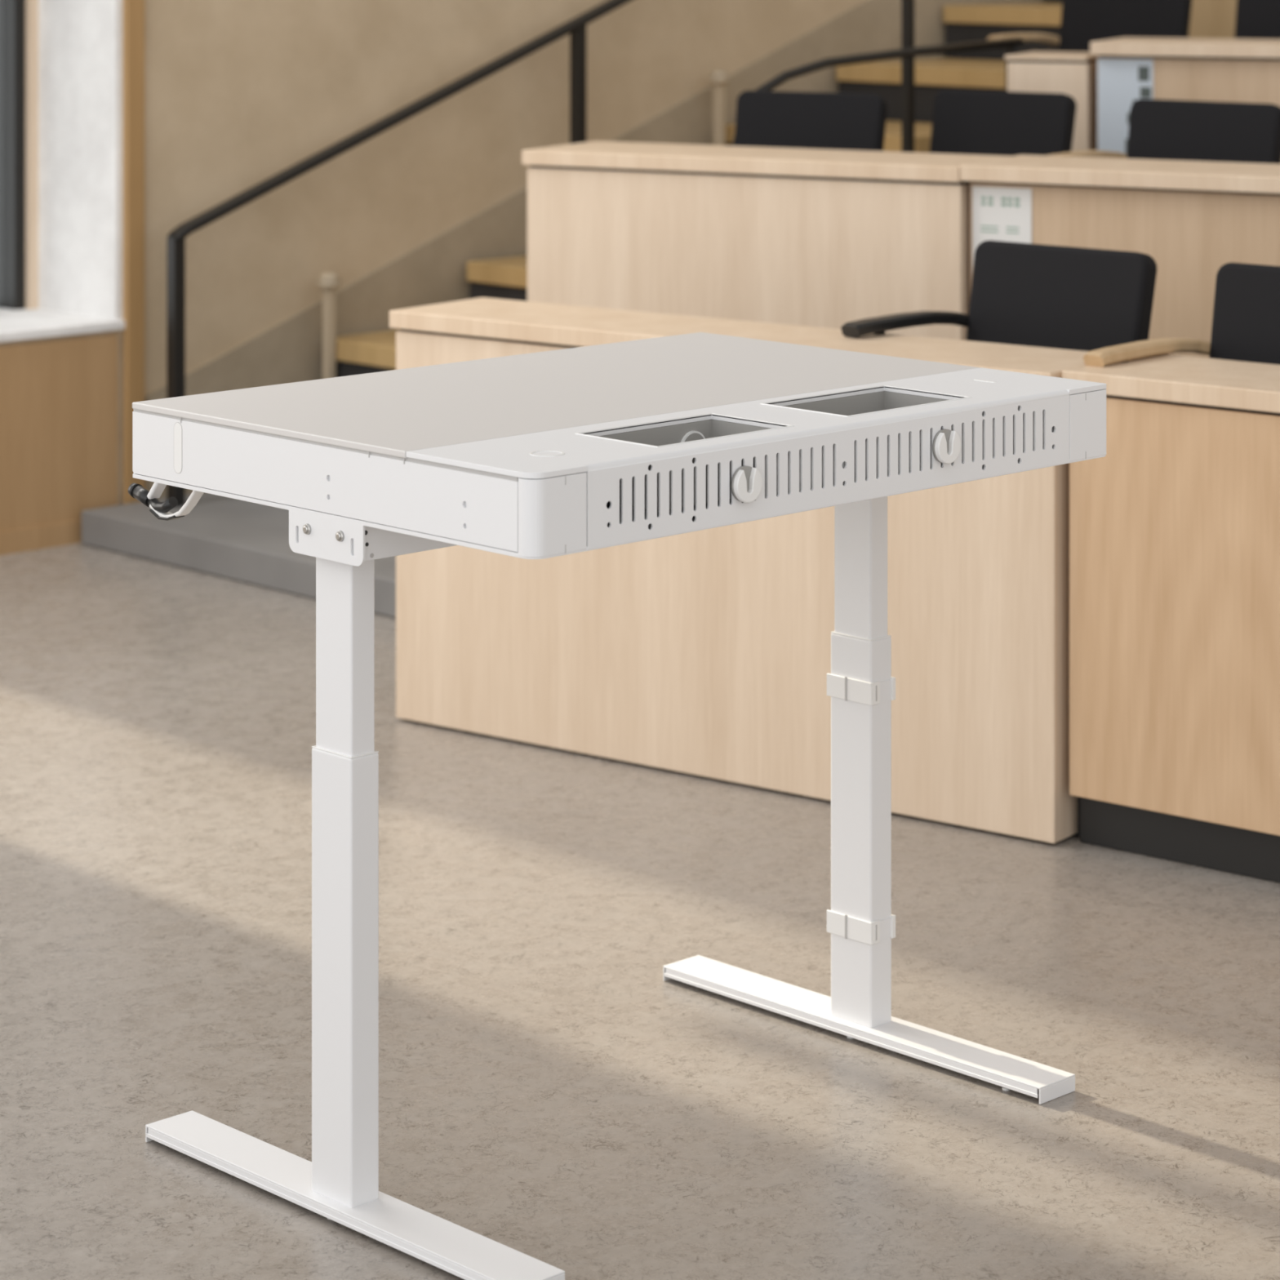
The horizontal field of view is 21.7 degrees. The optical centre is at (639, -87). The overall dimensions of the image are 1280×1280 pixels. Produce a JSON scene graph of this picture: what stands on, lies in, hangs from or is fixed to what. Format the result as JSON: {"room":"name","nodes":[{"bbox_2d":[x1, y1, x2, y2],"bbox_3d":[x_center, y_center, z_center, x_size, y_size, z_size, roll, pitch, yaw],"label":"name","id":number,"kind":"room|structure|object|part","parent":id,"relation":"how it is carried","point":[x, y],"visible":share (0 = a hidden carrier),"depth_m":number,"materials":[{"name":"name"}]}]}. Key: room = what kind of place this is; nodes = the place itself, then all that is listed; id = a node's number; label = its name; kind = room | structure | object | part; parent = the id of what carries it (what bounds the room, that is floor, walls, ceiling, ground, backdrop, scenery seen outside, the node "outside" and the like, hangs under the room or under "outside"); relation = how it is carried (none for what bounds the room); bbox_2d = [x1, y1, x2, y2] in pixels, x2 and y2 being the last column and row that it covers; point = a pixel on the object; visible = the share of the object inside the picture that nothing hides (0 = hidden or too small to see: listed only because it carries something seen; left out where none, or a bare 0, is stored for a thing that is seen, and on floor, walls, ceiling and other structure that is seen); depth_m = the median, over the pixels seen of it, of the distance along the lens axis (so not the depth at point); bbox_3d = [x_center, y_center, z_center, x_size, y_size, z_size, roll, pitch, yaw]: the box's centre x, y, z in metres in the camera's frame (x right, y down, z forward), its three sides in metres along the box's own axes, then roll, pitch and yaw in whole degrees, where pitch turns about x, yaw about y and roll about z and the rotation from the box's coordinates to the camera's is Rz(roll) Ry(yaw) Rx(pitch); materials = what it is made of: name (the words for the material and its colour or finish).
{"room":"lecture hall","nodes":[
{"label":"lecture hall","id":0,"kind":"room"},
{"bbox_2d":[0,0,866,505],"bbox_3d":[-2.692,-0.437,8.033,16.000,4.200,0.550,0,0,-44],"label":"wall","id":1,"kind":"structure","parent":0,"point":[238,93],"depth_m":9.47,"materials":[{"name":"beige paint"}]},
{"bbox_2d":[0,0,38,310],"bbox_3d":[-2.496,-0.246,8.431,2.236,2.663,0.110,0,0,-44],"label":"window","id":2,"kind":"structure","parent":1,"relation":"in","point":[19,19],"depth_m":9.15,"materials":[{"name":"black metal"}]},
{"bbox_3d":[-2.115,-0.246,8.825,1.012,2.663,0.006,0,0,-44],"label":"pane","id":3,"kind":"part","parent":2,"relation":"part of","materials":[{"name":"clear glass"}]},
{"bbox_3d":[-1.703,-0.246,9.198,0.030,2.663,0.110,0,0,-44],"label":"frame","id":4,"kind":"part","parent":2,"relation":"part of","materials":[{"name":"brown wood"}]},
{"bbox_2d":[0,520,81,555],"bbox_3d":[-2.196,1.633,8.121,2.235,0.060,0.007,0,0,-44],"label":"baseboard","id":5,"kind":"structure","parent":1,"relation":"attached to","point":[40,537],"depth_m":8.72,"materials":[{"name":"brown wood"}]},
{"bbox_2d":[0,333,117,532],"bbox_3d":[-2.203,1.393,8.128,2.235,0.540,0.014,0,0,-44],"label":"wood wall panel","id":6,"kind":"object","parent":1,"relation":"attached to","point":[59,397],"depth_m":8.77,"materials":[{"name":"brown wood"}]},
{"bbox_2d":[0,307,124,342],"bbox_3d":[-2.380,1.098,8.326,2.256,0.025,0.562,0,0,-44],"label":"trim","id":7,"kind":"structure","parent":1,"relation":"attached to","point":[36,323],"depth_m":8.85,"materials":[{"name":"white paint"}]},
{"bbox_2d":[38,0,122,319],"bbox_3d":[-1.582,-0.245,9.108,0.020,2.665,0.548,0,0,-44],"label":"window reveal","id":8,"kind":"structure","parent":1,"relation":"attached to","point":[80,42],"depth_m":9.02,"materials":[{"name":"white paint"}]},
{"bbox_2d":[123,0,144,504],"bbox_3d":[-1.355,-0.437,8.929,0.057,4.200,0.023,0,0,-44],"label":"trim","id":9,"kind":"structure","parent":1,"relation":"attached to","point":[133,10],"depth_m":8.91,"materials":[{"name":"orange wood"}]},
{"bbox_2d":[146,0,1044,499],"bbox_3d":[0.101,0.785,10.345,3.970,1.756,0.011,0,0,-44],"label":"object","id":10,"kind":"structure","parent":1,"relation":"attached to","point":[434,272],"depth_m":9.78,"materials":[{"name":"beige paint"}]},
{"bbox_2d":[0,542,1279,1279],"bbox_3d":[1.270,1.713,3.936,16.000,0.100,12.050,0,0,-44],"label":"floor","id":11,"kind":"structure","parent":0,"point":[545,1095],"depth_m":5.10,"materials":[{"name":"concrete"}]},
{"bbox_2d":[81,0,1062,617],"bbox_3d":[0.644,0.896,9.848,4.520,1.530,1.420,0,0,-44],"label":"staircase","id":12,"kind":"structure","parent":11,"relation":"on","point":[237,540],"depth_m":9.22,"materials":[{"name":"grey stone"}]},
{"bbox_2d":[316,272,341,378],"bbox_3d":[-0.868,1.199,9.304,0.068,0.392,0.068,0,0,-44],"label":"post","id":13,"kind":"object","parent":12,"relation":"on","point":[328,282],"visible":0.8,"depth_m":9.29,"materials":[{"name":"beige paint"}]},
{"bbox_2d":[166,0,631,506],"bbox_3d":[0.165,0.491,10.205,3.922,2.159,0.048,0,0,-44],"label":"handrail","id":14,"kind":"object","parent":12,"relation":"on","point":[576,27],"visible":0.66,"depth_m":9.22,"materials":[{"name":"black metal"}]},
{"bbox_3d":[-1.232,1.214,8.854,0.036,0.714,0.036,0,0,-44],"label":"post","id":15,"kind":"part","parent":14,"relation":"part of","materials":[{"name":"black metal"}]},
{"bbox_3d":[0.166,0.141,10.206,3.918,1.459,0.048,0,0,-44],"label":"rail","id":16,"kind":"part","parent":14,"relation":"part of","materials":[{"name":"black metal"}]},
{"bbox_3d":[-0.183,0.667,9.869,0.036,0.689,0.036,0,0,-44],"label":"post","id":17,"kind":"part","parent":14,"relation":"part of","materials":[{"name":"black metal"}]},
{"bbox_2d":[708,70,729,145],"bbox_3d":[0.247,0.662,10.382,0.068,0.348,0.068,0,0,-44],"label":"post","id":18,"kind":"object","parent":12,"relation":"on","point":[718,78],"visible":0.74,"depth_m":10.37,"materials":[{"name":"beige paint"}]},
{"bbox_2d":[901,0,914,152],"bbox_3d":[0.748,0.361,9.309,0.060,0.950,0.040,0,0,-44],"label":"post","id":19,"kind":"object","parent":12,"relation":"on","point":[907,6],"visible":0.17,"depth_m":9.30,"materials":[{"name":"black metal"}]},
{"bbox_2d":[128,332,1106,1279],"bbox_3d":[-0.056,1.162,4.657,1.115,1.001,0.972,0,0,-44],"label":"desk","id":20,"kind":"object","parent":11,"relation":"on","point":[559,452],"visible":1,"depth_m":4.35,"materials":[{"name":"white metal"}]},
{"bbox_3d":[-0.698,0.815,4.677,0.021,0.029,0.047,0,0,-44],"label":"lever knob","id":21,"kind":"part","parent":20,"relation":"part of","materials":[{"name":"black plastic"}]},
{"bbox_3d":[-0.648,0.767,4.625,0.024,0.099,0.098,0,0,-44],"label":"tilt lever","id":22,"kind":"part","parent":20,"relation":"part of","materials":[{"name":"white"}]},
{"bbox_3d":[-0.416,0.717,4.244,0.003,0.084,0.781,0,0,-44],"label":"panel","id":23,"kind":"part","parent":20,"relation":"part of","materials":[{"name":"white metal"}]},
{"bbox_3d":[-0.397,0.791,4.225,0.003,0.053,0.150,0,0,-44],"label":"mounting plate","id":24,"kind":"part","parent":20,"relation":"part of","materials":[{"name":"white metal"}]},
{"bbox_3d":[-0.096,0.667,4.698,1.095,0.009,0.576,0,0,-44],"label":"lid","id":25,"kind":"part","parent":20,"relation":"part of","materials":[{"name":"white metal"}]},
{"bbox_2d":[577,419,768,511],"bbox_3d":[0.059,0.706,4.280,0.246,0.073,0.149,0,0,-44],"label":"tray","id":26,"kind":"object","parent":20,"relation":"on","point":[651,434],"depth_m":4.33,"materials":[{"name":"white plastic"}]},
{"bbox_3d":[0.265,0.713,4.325,0.919,0.101,0.007,0,0,-44],"label":"panel","id":27,"kind":"part","parent":20,"relation":"part of","materials":[{"name":"white metal"}]},
{"bbox_2d":[783,391,946,415],"bbox_3d":[0.308,0.706,4.536,0.250,0.073,0.159,0,0,-44],"label":"tray","id":28,"kind":"object","parent":20,"relation":"on","point":[827,402],"depth_m":4.62,"materials":[{"name":"silver metal"}]},
{"bbox_2d":[389,297,1088,843],"bbox_3d":[0.197,1.237,6.517,1.560,0.840,0.302,0,0,37],"label":"desk","id":29,"kind":"object","parent":11,"relation":"on","point":[707,653],"visible":0.61,"depth_m":6.33,"materials":[{"name":"brown wood"}]},
{"bbox_2d":[389,297,1088,377],"bbox_3d":[0.197,0.835,6.517,1.560,0.036,0.302,0,0,37],"label":"countertop","id":30,"kind":"structure","parent":29,"relation":"on","point":[482,317],"depth_m":6.58,"materials":[{"name":"brown wood"}]},
{"bbox_3d":[0.824,1.257,6.077,0.030,0.795,0.194,0,0,37],"label":"panel","id":31,"kind":"part","parent":29,"relation":"part of","materials":[{"name":"brown wood"}]},
{"bbox_2d":[1062,354,1279,882],"bbox_3d":[1.705,1.237,5.360,2.208,0.848,0.312,0,0,39],"label":"desk","id":32,"kind":"object","parent":11,"relation":"on","point":[1175,531],"visible":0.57,"depth_m":5.80,"materials":[{"name":"brown wood"}]},
{"bbox_2d":[1062,354,1279,413],"bbox_3d":[1.705,0.831,5.360,2.208,0.036,0.312,0,0,39],"label":"countertop","id":33,"kind":"structure","parent":32,"relation":"on","point":[1222,383],"depth_m":5.84,"materials":[{"name":"brown wood"}]},
{"bbox_2d":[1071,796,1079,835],"bbox_3d":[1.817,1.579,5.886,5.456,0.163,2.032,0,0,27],"label":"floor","id":34,"kind":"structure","parent":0,"point":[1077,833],"depth_m":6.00,"materials":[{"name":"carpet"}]},
{"bbox_2d":[521,141,1010,340],"bbox_3d":[0.303,1.031,7.941,1.136,0.923,0.372,0,0,28],"label":"desk","id":35,"kind":"object","parent":34,"relation":"on","point":[816,237],"visible":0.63,"depth_m":7.78,"materials":[{"name":"brown wood"}]},
{"bbox_2d":[521,141,1010,182],"bbox_3d":[0.303,0.588,7.941,1.136,0.036,0.372,0,0,28],"label":"countertop","id":36,"kind":"structure","parent":35,"relation":"on","point":[815,162],"depth_m":7.83,"materials":[{"name":"brown wood"}]},
{"bbox_3d":[0.796,1.052,7.689,0.030,0.878,0.295,0,0,28],"label":"panel","id":37,"kind":"part","parent":35,"relation":"part of","materials":[{"name":"brown wood"}]},
{"bbox_2d":[840,240,1156,351],"bbox_3d":[0.691,1.076,6.423,0.451,0.846,0.438,0,0,42],"label":"chair","id":38,"kind":"object","parent":34,"relation":"on","point":[1081,299],"visible":0.39,"depth_m":6.51,"materials":[{"name":"black fabric"}]},
{"bbox_3d":[0.526,0.805,6.541,0.049,0.041,0.367,0,0,42],"label":"armrest","id":39,"kind":"part","parent":38,"relation":"part of","materials":[{"name":"black plastic"}]},
{"bbox_3d":[0.812,0.851,6.527,0.410,0.398,0.121,0,0,42],"label":"backrest","id":40,"kind":"part","parent":38,"relation":"part of","materials":[{"name":"black fabric"}]},
{"bbox_2d":[960,154,1279,358],"bbox_3d":[1.870,1.029,7.110,2.408,0.927,0.372,0,0,28],"label":"desk","id":41,"kind":"object","parent":34,"relation":"on","point":[1194,219],"visible":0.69,"depth_m":7.33,"materials":[{"name":"brown wood"}]},
{"bbox_2d":[972,186,1031,274],"bbox_3d":[0.815,0.789,7.504,0.142,0.347,0.003,0,0,28],"label":"panel","id":42,"kind":"object","parent":41,"relation":"attached to","point":[1002,214],"visible":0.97,"depth_m":7.50,"materials":[{"name":"white plastic"}]},
{"bbox_2d":[960,154,1279,193],"bbox_3d":[1.870,0.584,7.110,2.408,0.036,0.372,0,0,28],"label":"countertop","id":43,"kind":"structure","parent":41,"relation":"on","point":[1202,175],"depth_m":7.40,"materials":[{"name":"brown wood"}]},
{"bbox_2d":[1083,262,1279,367],"bbox_3d":[1.101,1.076,5.999,0.451,0.846,0.438,0,0,42],"label":"chair","id":44,"kind":"object","parent":34,"relation":"on","point":[1246,327],"visible":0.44,"depth_m":6.17,"materials":[{"name":"black fabric"}]},
{"bbox_3d":[0.936,0.805,6.117,0.049,0.041,0.367,0,0,42],"label":"armrest","id":45,"kind":"part","parent":44,"relation":"part of","materials":[{"name":"brown wood"}]},
{"bbox_3d":[1.222,0.851,6.103,0.410,0.398,0.121,0,0,42],"label":"backrest","id":46,"kind":"part","parent":44,"relation":"part of","materials":[{"name":"black fabric"}]},
{"bbox_3d":[2.570,1.476,7.217,2.770,0.370,5.360,0,0,-44],"label":"floor","id":47,"kind":"structure","parent":0,"visible":0},
{"bbox_2d":[733,90,887,151],"bbox_3d":[0.360,0.876,8.448,0.410,0.832,0.435,0,0,26],"label":"chair","id":48,"kind":"object","parent":47,"relation":"on","point":[763,118],"visible":0.3,"depth_m":8.58,"materials":[{"name":"black fabric"}]},
{"bbox_2d":[733,37,1023,146],"bbox_3d":[0.665,0.821,9.098,1.163,0.938,0.026,0,0,-44],"label":"handrail","id":49,"kind":"object","parent":47,"relation":"on","point":[1015,43],"visible":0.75,"depth_m":9.10,"materials":[{"name":"black metal"}]},
{"bbox_3d":[1.068,0.713,9.489,0.024,0.696,0.024,0,0,-44],"label":"post","id":50,"kind":"part","parent":49,"relation":"part of","materials":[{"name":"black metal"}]},
{"bbox_2d":[929,88,1076,155],"bbox_3d":[0.823,0.875,8.450,0.410,0.835,0.436,0,0,38],"label":"chair","id":51,"kind":"object","parent":47,"relation":"on","point":[965,122],"visible":0.27,"depth_m":8.56,"materials":[{"name":"black fabric"}]},
{"bbox_2d":[1004,51,1098,151],"bbox_3d":[1.150,0.836,9.139,0.230,0.905,0.300,0,0,22],"label":"desk","id":52,"kind":"object","parent":47,"relation":"on","point":[1072,73],"visible":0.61,"depth_m":9.00,"materials":[{"name":"brown wood"}]},
{"bbox_2d":[1004,51,1098,61],"bbox_3d":[1.150,0.390,9.139,0.230,0.012,0.300,0,0,22],"label":"countertop","id":53,"kind":"structure","parent":52,"relation":"on","point":[1030,55],"depth_m":9.03,"materials":[{"name":"brown wood"}]},
{"bbox_3d":[1.244,0.845,9.105,0.030,0.884,0.235,0,0,22],"label":"panel","id":54,"kind":"part","parent":52,"relation":"part of","materials":[{"name":"brown wood"}]},
{"bbox_2d":[1045,98,1279,164],"bbox_3d":[1.252,0.875,8.003,0.451,0.835,0.436,0,0,38],"label":"chair","id":55,"kind":"object","parent":47,"relation":"on","point":[1159,129],"visible":0.2,"depth_m":8.11,"materials":[{"name":"black fabric"}]},
{"bbox_3d":[1.081,0.598,8.110,0.049,0.041,0.367,0,0,38],"label":"armrest","id":56,"kind":"part","parent":55,"relation":"part of","materials":[{"name":"brown wood"}]},
{"bbox_3d":[1.366,0.650,8.115,0.410,0.386,0.118,0,0,38],"label":"backrest","id":57,"kind":"part","parent":55,"relation":"part of","materials":[{"name":"black fabric"}]},
{"bbox_2d":[1089,36,1279,150],"bbox_3d":[2.347,0.816,8.678,2.308,0.946,0.380,0,0,22],"label":"desk","id":58,"kind":"object","parent":47,"relation":"on","point":[1239,70],"visible":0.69,"depth_m":8.85,"materials":[{"name":"brown wood"}]},
{"bbox_2d":[1097,58,1153,154],"bbox_3d":[1.301,0.576,8.936,0.151,0.374,0.003,0,0,22],"label":"panel","id":59,"kind":"object","parent":58,"relation":"attached to","point":[1122,82],"visible":0.47,"depth_m":8.94,"materials":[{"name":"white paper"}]},
{"bbox_2d":[1089,36,1279,57],"bbox_3d":[2.347,0.361,8.678,2.308,0.036,0.380,0,0,22],"label":"countertop","id":60,"kind":"structure","parent":58,"relation":"on","point":[1125,46],"depth_m":8.86,"materials":[{"name":"brown wood"}]},
{"bbox_3d":[4.011,1.362,9.056,4.120,0.598,5.600,0,0,-44],"label":"floor","id":61,"kind":"structure","parent":0,"visible":0},
{"bbox_2d":[986,0,1191,91],"bbox_3d":[1.307,0.641,9.687,0.451,0.846,0.438,0,0,36],"label":"chair","id":62,"kind":"object","parent":61,"relation":"on","point":[1083,22],"visible":0.12,"depth_m":9.80,"materials":[{"name":"black fabric"}]},
{"bbox_3d":[1.131,0.370,9.787,0.049,0.041,0.367,0,0,36],"label":"armrest","id":63,"kind":"part","parent":62,"relation":"part of","materials":[{"name":"brown wood"}]},
{"bbox_3d":[1.416,0.416,9.803,0.410,0.398,0.121,0,0,36],"label":"backrest","id":64,"kind":"part","parent":62,"relation":"part of","materials":[{"name":"black fabric"}]},
{"bbox_2d":[1188,0,1236,38],"bbox_3d":[3.140,0.492,10.193,3.008,1.138,0.380,0,0,22],"label":"desk","id":65,"kind":"object","parent":61,"relation":"on","point":[1209,19],"visible":0.02,"depth_m":10.54,"materials":[{"name":"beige wood"}]},
{"bbox_2d":[1234,0,1279,39],"bbox_3d":[1.745,0.641,9.234,0.451,0.846,0.438,0,0,36],"label":"chair","id":66,"kind":"object","parent":61,"relation":"on","point":[1255,19],"visible":0.04,"depth_m":9.43,"materials":[{"name":"black fabric"}]}
]}

